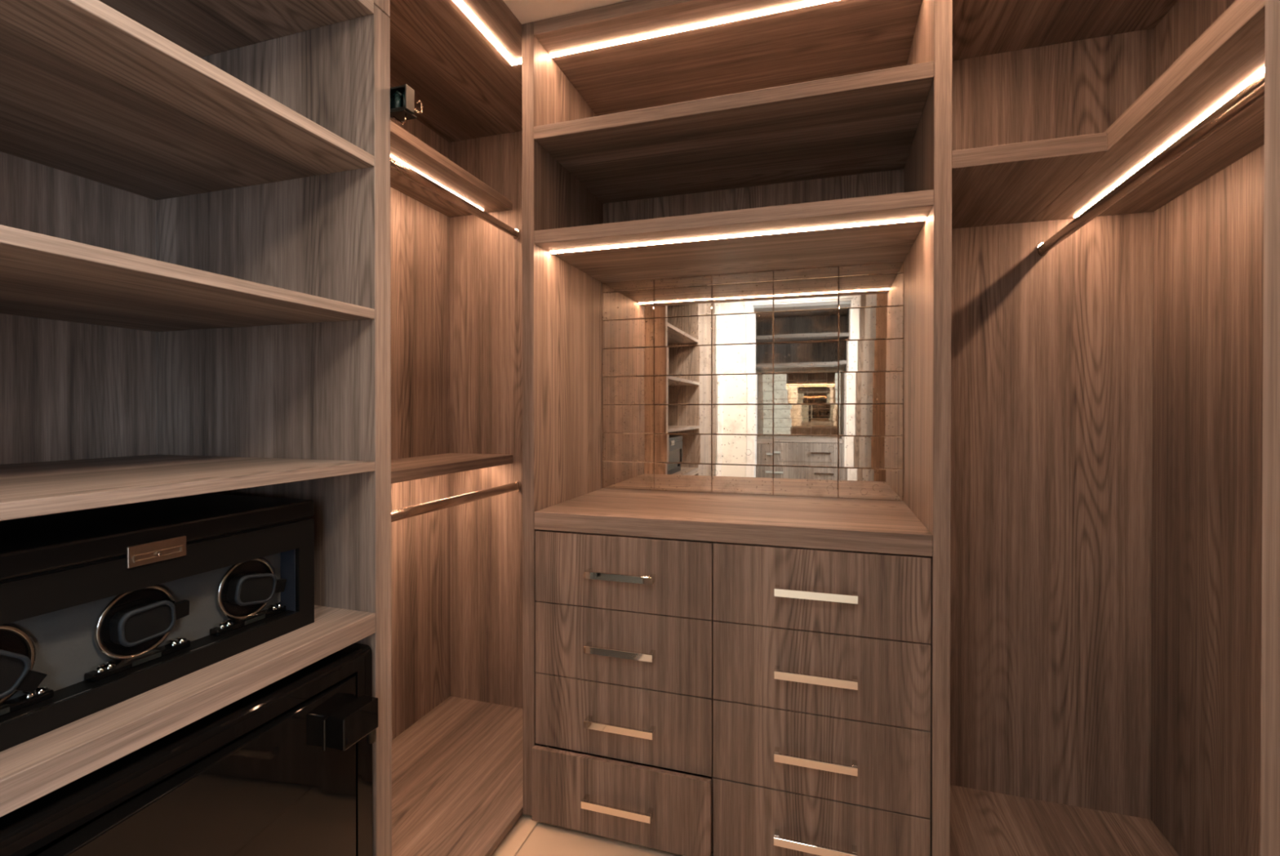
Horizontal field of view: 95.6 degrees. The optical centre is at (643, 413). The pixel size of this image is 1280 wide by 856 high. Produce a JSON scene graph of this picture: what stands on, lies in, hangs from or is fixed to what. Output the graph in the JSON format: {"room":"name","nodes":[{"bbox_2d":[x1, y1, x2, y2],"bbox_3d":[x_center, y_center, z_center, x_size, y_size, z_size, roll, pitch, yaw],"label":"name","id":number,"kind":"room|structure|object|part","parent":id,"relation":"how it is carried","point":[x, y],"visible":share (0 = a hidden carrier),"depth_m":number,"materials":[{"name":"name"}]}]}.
{"room":"walk-in closet","nodes":[
{"label":"walk-in closet","id":0,"kind":"room"},
{"bbox_2d":[502,0,629,24],"bbox_3d":[-0.421,-1.230,-0.346,2.680,0.080,5.500,0,0,17],"label":"ceiling","id":1,"kind":"structure","parent":0,"point":[526,11],"depth_m":1.71,"materials":[{"name":"beige paint"}]},
{"bbox_2d":[491,813,684,855],"bbox_3d":[-0.421,1.324,-0.332,2.680,0.120,5.500,0,0,17],"label":"floor","id":2,"kind":"structure","parent":0,"point":[528,836],"depth_m":1.70,"materials":[{"name":"tile"}]},
{"bbox_2d":[0,0,375,817],"bbox_3d":[-1.095,0.032,0.607,0.664,2.453,1.470,0,0,17],"label":"shelving unit","id":3,"kind":"object","parent":2,"relation":"on","point":[110,109],"visible":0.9,"depth_m":1.07,"materials":[{"name":"brown wood"}]},
{"bbox_3d":[-1.317,0.024,0.977,0.018,2.441,0.896,0,0,17],"label":"panel","id":4,"kind":"part","parent":3,"relation":"part of","materials":[{"name":"brown wood"}]},
{"bbox_2d":[0,493,314,751],"bbox_3d":[-0.922,0.293,0.940,0.399,0.244,0.571,0,0,17],"label":"watch winder","id":5,"kind":"object","parent":3,"relation":"on","point":[101,607],"visible":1,"depth_m":0.88,"materials":[{"name":"black wood"}]},
{"bbox_2d":[0,653,24,693],"bbox_3d":[-0.823,0.321,0.723,0.023,0.070,0.076,0,0,17],"label":"pillow","id":6,"kind":"object","parent":5,"relation":"on","point":[11,665],"depth_m":0.74,"materials":[{"name":"black leather"}]},
{"bbox_3d":[-0.813,0.369,0.767,0.019,0.010,0.010,0,0,17],"label":"chrome knob","id":7,"kind":"part","parent":5,"relation":"part of","materials":[{"name":"silver metal"}]},
{"bbox_3d":[-0.810,0.369,0.778,0.019,0.010,0.010,0,0,17],"label":"chrome knob","id":8,"kind":"part","parent":5,"relation":"part of","materials":[{"name":"silver metal"}]},
{"bbox_3d":[-0.790,0.368,0.841,0.019,0.010,0.010,0,0,17],"label":"chrome knob","id":9,"kind":"part","parent":5,"relation":"part of","materials":[{"name":"silver metal"}]},
{"bbox_3d":[-0.787,0.368,0.852,0.019,0.010,0.010,0,0,17],"label":"chrome knob","id":10,"kind":"part","parent":5,"relation":"part of","materials":[{"name":"silver metal"}]},
{"bbox_2d":[109,600,171,644],"bbox_3d":[-0.770,0.320,0.893,0.023,0.052,0.075,0,0,17],"label":"pillow","id":11,"kind":"object","parent":5,"relation":"on","point":[131,621],"depth_m":0.88,"materials":[{"name":"black leather"}]},
{"bbox_3d":[-0.746,0.321,0.885,0.003,0.122,0.501,0,0,17],"label":"glass pane","id":12,"kind":"part","parent":5,"relation":"part of","materials":[{"name":"clear glass"}]},
{"bbox_3d":[-0.926,0.190,0.941,0.391,0.038,0.571,0,0,17],"label":"lid","id":13,"kind":"part","parent":5,"relation":"part of","materials":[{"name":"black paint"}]},
{"bbox_3d":[-0.760,0.368,0.936,0.019,0.010,0.010,0,0,17],"label":"chrome knob","id":14,"kind":"part","parent":5,"relation":"part of","materials":[{"name":"silver metal"}]},
{"bbox_3d":[-0.757,0.368,0.947,0.019,0.010,0.010,0,0,17],"label":"chrome knob","id":15,"kind":"part","parent":5,"relation":"part of","materials":[{"name":"silver metal"}]},
{"bbox_3d":[-0.737,0.367,1.010,0.019,0.010,0.010,0,0,17],"label":"chrome knob","id":16,"kind":"part","parent":5,"relation":"part of","materials":[{"name":"silver metal"}]},
{"bbox_3d":[-0.733,0.367,1.021,0.019,0.010,0.010,0,0,17],"label":"chrome knob","id":17,"kind":"part","parent":5,"relation":"part of","materials":[{"name":"silver metal"}]},
{"bbox_2d":[226,573,273,604],"bbox_3d":[-0.717,0.319,1.062,0.023,0.057,0.076,0,0,17],"label":"pillow","id":18,"kind":"object","parent":5,"relation":"on","point":[242,588],"depth_m":1.05,"materials":[{"name":"black leather"}]},
{"bbox_3d":[-0.707,0.367,1.105,0.019,0.010,0.010,0,0,17],"label":"chrome knob","id":19,"kind":"part","parent":5,"relation":"part of","materials":[{"name":"silver metal"}]},
{"bbox_3d":[-0.704,0.367,1.116,0.019,0.010,0.010,0,0,17],"label":"chrome knob","id":20,"kind":"part","parent":5,"relation":"part of","materials":[{"name":"silver metal"}]},
{"bbox_3d":[-1.000,-0.523,0.875,0.646,0.022,0.896,0,0,17],"label":"shelf","id":21,"kind":"part","parent":3,"relation":"part of","materials":[{"name":"brown wood"}]},
{"bbox_3d":[-1.000,0.110,0.878,0.646,0.020,0.896,0,0,17],"label":"shelf","id":22,"kind":"part","parent":3,"relation":"part of","materials":[{"name":"brown wood"}]},
{"bbox_3d":[-1.000,-0.206,0.876,0.646,0.021,0.896,0,0,17],"label":"shelf","id":23,"kind":"part","parent":3,"relation":"part of","materials":[{"name":"brown wood"}]},
{"bbox_3d":[-1.000,0.436,0.880,0.646,0.042,0.896,0,0,17],"label":"shelf","id":24,"kind":"part","parent":3,"relation":"part of","materials":[{"name":"brown wood"}]},
{"bbox_2d":[0,642,377,855],"bbox_3d":[-0.908,0.851,0.984,0.620,0.738,0.634,0,0,17],"label":"safe","id":25,"kind":"object","parent":3,"relation":"on","point":[284,767],"visible":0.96,"depth_m":0.94,"materials":[{"name":"black paint"}]},
{"bbox_3d":[-0.583,0.598,1.126,0.007,0.060,0.094,0,0,17],"label":"hinge plate","id":26,"kind":"part","parent":25,"relation":"part of","materials":[{"name":"black paint"}]},
{"bbox_3d":[-1.000,-0.848,0.873,0.646,0.041,0.896,0,0,17],"label":"shelf","id":27,"kind":"part","parent":3,"relation":"part of","materials":[{"name":"brown wood"}]},
{"bbox_2d":[155,0,522,855],"bbox_3d":[-0.701,0.025,1.862,0.664,2.453,1.163,0,0,17],"label":"wardrobe","id":28,"kind":"object","parent":2,"relation":"on","point":[428,237],"visible":0.6,"depth_m":1.79,"materials":[{"name":"brown wood"}]},
{"bbox_3d":[-1.009,0.019,1.959,0.018,2.441,1.163,0,0,17],"label":"panel","id":29,"kind":"part","parent":28,"relation":"part of","materials":[{"name":"brown wood"}]},
{"bbox_2d":[390,84,422,124],"bbox_3d":[-0.707,-0.667,1.321,0.457,0.076,0.040,0,0,17],"label":"box","id":30,"kind":"object","parent":28,"relation":"attached to","point":[402,97],"visible":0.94,"depth_m":1.25,"materials":[{"name":"black plastic"}]},
{"bbox_2d":[390,120,512,217],"bbox_3d":[-0.850,-0.858,1.920,0.306,0.034,1.098,0,0,17],"label":"shelf","id":31,"kind":"object","parent":28,"relation":"attached to","point":[406,148],"depth_m":2.12,"materials":[{"name":"brown wood"}]},
{"bbox_2d":[391,453,512,483],"bbox_3d":[-0.850,0.188,1.925,0.306,0.036,1.098,0,0,17],"label":"shelf","id":32,"kind":"object","parent":28,"relation":"attached to","point":[404,466],"depth_m":2.09,"materials":[{"name":"brown wood"}]},
{"bbox_3d":[-0.683,-0.735,1.868,0.021,0.033,1.090,0,0,17],"label":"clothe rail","id":33,"kind":"part","parent":28,"relation":"part of","materials":[{"name":"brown metal"}]},
{"bbox_3d":[-0.681,0.298,1.873,0.021,0.033,1.090,0,0,17],"label":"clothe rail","id":34,"kind":"part","parent":28,"relation":"part of","materials":[{"name":"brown metal"}]},
{"bbox_3d":[-0.688,-1.180,1.867,0.646,0.041,1.098,0,0,17],"label":"panel","id":35,"kind":"part","parent":28,"relation":"part of","materials":[{"name":"brown wood"}]},
{"bbox_3d":[-0.521,0.017,2.406,0.646,2.441,0.018,0,0,17],"label":"panel","id":36,"kind":"part","parent":28,"relation":"part of","materials":[{"name":"brown wood"}]},
{"bbox_2d":[513,228,520,239],"bbox_3d":[-0.521,-0.738,2.385,0.030,0.043,0.014,0,0,17],"label":"socket","id":37,"kind":"object","parent":28,"relation":"attached to","point":[517,236],"depth_m":2.38,"materials":[{"name":"silver metal"}]},
{"bbox_2d":[514,480,521,491],"bbox_3d":[-0.519,0.295,2.390,0.030,0.043,0.014,0,0,17],"label":"socket","id":38,"kind":"object","parent":28,"relation":"attached to","point":[518,482],"depth_m":2.38,"materials":[{"name":"silver metal"}]},
{"bbox_2d":[521,0,952,855],"bbox_3d":[0.275,0.025,1.872,1.192,2.453,0.652,0,0,17],"label":"drawer unit","id":39,"kind":"object","parent":2,"relation":"on","point":[737,214],"visible":1,"depth_m":1.75,"materials":[{"name":"brown wood"}]},
{"bbox_3d":[-0.266,0.018,2.071,0.041,2.441,0.595,0,0,17],"label":"panel","id":40,"kind":"part","parent":39,"relation":"part of","materials":[{"name":"brown wood"}]},
{"bbox_3d":[-0.076,1.130,1.665,0.209,0.021,0.036,0,0,17],"label":"handle","id":41,"kind":"part","parent":39,"relation":"part of","materials":[{"name":"silver metal"}]},
{"bbox_3d":[-0.070,0.907,1.684,0.209,0.021,0.036,0,0,17],"label":"handle","id":42,"kind":"part","parent":39,"relation":"part of","materials":[{"name":"silver metal"}]},
{"bbox_3d":[-0.070,0.688,1.683,0.209,0.021,0.036,0,0,17],"label":"handle","id":43,"kind":"part","parent":39,"relation":"part of","materials":[{"name":"silver metal"}]},
{"bbox_3d":[-0.070,0.470,1.681,0.209,0.021,0.036,0,0,17],"label":"handle","id":44,"kind":"part","parent":39,"relation":"part of","materials":[{"name":"silver metal"}]},
{"bbox_3d":[-0.005,1.124,1.914,0.550,0.220,0.481,0,0,17],"label":"drawer","id":45,"kind":"part","parent":39,"relation":"part of","materials":[{"name":"brown wood"}]},
{"bbox_3d":[-0.002,0.903,1.923,0.549,0.216,0.460,0,0,17],"label":"drawer","id":46,"kind":"part","parent":39,"relation":"part of","materials":[{"name":"brown wood"}]},
{"bbox_3d":[-0.002,0.684,1.921,0.549,0.216,0.460,0,0,17],"label":"drawer","id":47,"kind":"part","parent":39,"relation":"part of","materials":[{"name":"brown wood"}]},
{"bbox_3d":[-0.002,0.465,1.920,0.549,0.214,0.460,0,0,17],"label":"drawer","id":48,"kind":"part","parent":39,"relation":"part of","materials":[{"name":"brown wood"}]},
{"bbox_3d":[0.283,-1.181,1.893,1.110,0.041,0.595,0,0,17],"label":"panel","id":49,"kind":"part","parent":39,"relation":"part of","materials":[{"name":"brown wood"}]},
{"bbox_2d":[533,189,933,282],"bbox_3d":[0.281,-0.542,1.888,1.110,0.039,0.577,0,0,17],"label":"shelf","id":50,"kind":"object","parent":39,"relation":"attached to","point":[877,231],"depth_m":1.76,"materials":[{"name":"brown wood"}]},
{"bbox_2d":[533,61,933,203],"bbox_3d":[0.281,-0.861,1.886,1.110,0.040,0.577,0,0,17],"label":"shelf","id":51,"kind":"object","parent":39,"relation":"attached to","point":[863,125],"depth_m":1.78,"materials":[{"name":"brown wood"}]},
{"bbox_2d":[534,488,933,555],"bbox_3d":[0.281,0.326,1.892,1.110,0.055,0.577,0,0,17],"label":"countertop","id":52,"kind":"structure","parent":39,"relation":"attached to","point":[864,525],"depth_m":1.70,"materials":[{"name":"brown wood"}]},
{"bbox_3d":[0.370,0.039,2.175,1.110,2.399,0.018,0,0,17],"label":"panel","id":53,"kind":"part","parent":39,"relation":"part of","materials":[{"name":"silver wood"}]},
{"bbox_3d":[0.450,1.130,1.522,0.209,0.021,0.036,0,0,17],"label":"handle","id":54,"kind":"part","parent":39,"relation":"part of","materials":[{"name":"silver metal"}]},
{"bbox_3d":[0.450,0.908,1.521,0.209,0.021,0.036,0,0,17],"label":"handle","id":55,"kind":"part","parent":39,"relation":"part of","materials":[{"name":"silver metal"}]},
{"bbox_3d":[0.450,0.689,1.520,0.209,0.021,0.036,0,0,17],"label":"handle","id":56,"kind":"part","parent":39,"relation":"part of","materials":[{"name":"silver metal"}]},
{"bbox_3d":[0.450,0.470,1.518,0.209,0.021,0.036,0,0,17],"label":"handle","id":57,"kind":"part","parent":39,"relation":"part of","materials":[{"name":"silver metal"}]},
{"bbox_3d":[0.526,1.125,1.758,0.551,0.220,0.460,0,0,17],"label":"drawer","id":58,"kind":"part","parent":39,"relation":"part of","materials":[{"name":"brown wood"}]},
{"bbox_3d":[0.526,0.904,1.757,0.551,0.216,0.460,0,0,17],"label":"drawer","id":59,"kind":"part","parent":39,"relation":"part of","materials":[{"name":"brown wood"}]},
{"bbox_3d":[0.526,0.685,1.756,0.551,0.216,0.460,0,0,17],"label":"drawer","id":60,"kind":"part","parent":39,"relation":"part of","materials":[{"name":"brown wood"}]},
{"bbox_3d":[0.526,0.466,1.754,0.551,0.214,0.460,0,0,17],"label":"drawer","id":61,"kind":"part","parent":39,"relation":"part of","materials":[{"name":"brown wood"}]},
{"bbox_3d":[0.832,0.020,1.727,0.041,2.441,0.595,0,0,17],"label":"panel","id":62,"kind":"part","parent":39,"relation":"part of","materials":[{"name":"brown wood"}]},
{"bbox_2d":[950,0,1279,855],"bbox_3d":[0.850,0.032,0.608,0.663,2.453,2.628,0,0,17],"label":"bay","id":63,"kind":"object","parent":2,"relation":"on","point":[1115,620],"visible":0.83,"depth_m":1.75,"materials":[{"name":"brown wood"}]},
{"bbox_2d":[951,132,1106,228],"bbox_3d":[0.997,-0.630,1.640,0.323,0.044,0.528,0,0,17],"label":"corner shelf","id":64,"kind":"object","parent":63,"relation":"attached to","point":[1011,185],"depth_m":1.49,"materials":[{"name":"brown wood"}]},
{"bbox_2d":[1035,242,1047,257],"bbox_3d":[1.256,-0.517,1.828,0.030,0.043,0.014,0,0,17],"label":"socket","id":65,"kind":"object","parent":63,"relation":"attached to","point":[1038,252],"depth_m":1.83,"materials":[{"name":"silver metal"}]},
{"bbox_3d":[1.232,0.020,1.856,0.645,2.441,0.018,0,0,17],"label":"panel","id":66,"kind":"part","parent":63,"relation":"part of","materials":[{"name":"brown wood"}]},
{"bbox_3d":[0.989,-1.176,1.076,0.645,0.041,1.602,0,0,17],"label":"panel","id":67,"kind":"part","parent":63,"relation":"part of","materials":[{"name":"brown wood"}]},
{"bbox_2d":[1030,0,1265,222],"bbox_3d":[1.143,-0.631,1.031,0.322,0.052,1.602,0,0,17],"label":"shelf","id":68,"kind":"object","parent":63,"relation":"attached to","point":[1228,55],"depth_m":1.26,"materials":[{"name":"brown wood"}]},
{"bbox_3d":[1.018,-0.513,1.071,0.021,0.033,1.594,0,0,17],"label":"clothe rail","id":69,"kind":"part","parent":63,"relation":"part of","materials":[{"name":"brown metal"}]},
{"bbox_3d":[1.302,0.024,0.972,0.018,2.441,1.662,0,0,17],"label":"wall panel","id":70,"kind":"part","parent":63,"relation":"part of","materials":[{"name":"brown wood"}]},
{"bbox_3d":[0.743,0.028,0.298,0.645,2.441,0.042,0,0,17],"label":"panel","id":71,"kind":"part","parent":63,"relation":"part of","materials":[{"name":"brown wood"}]}
]}

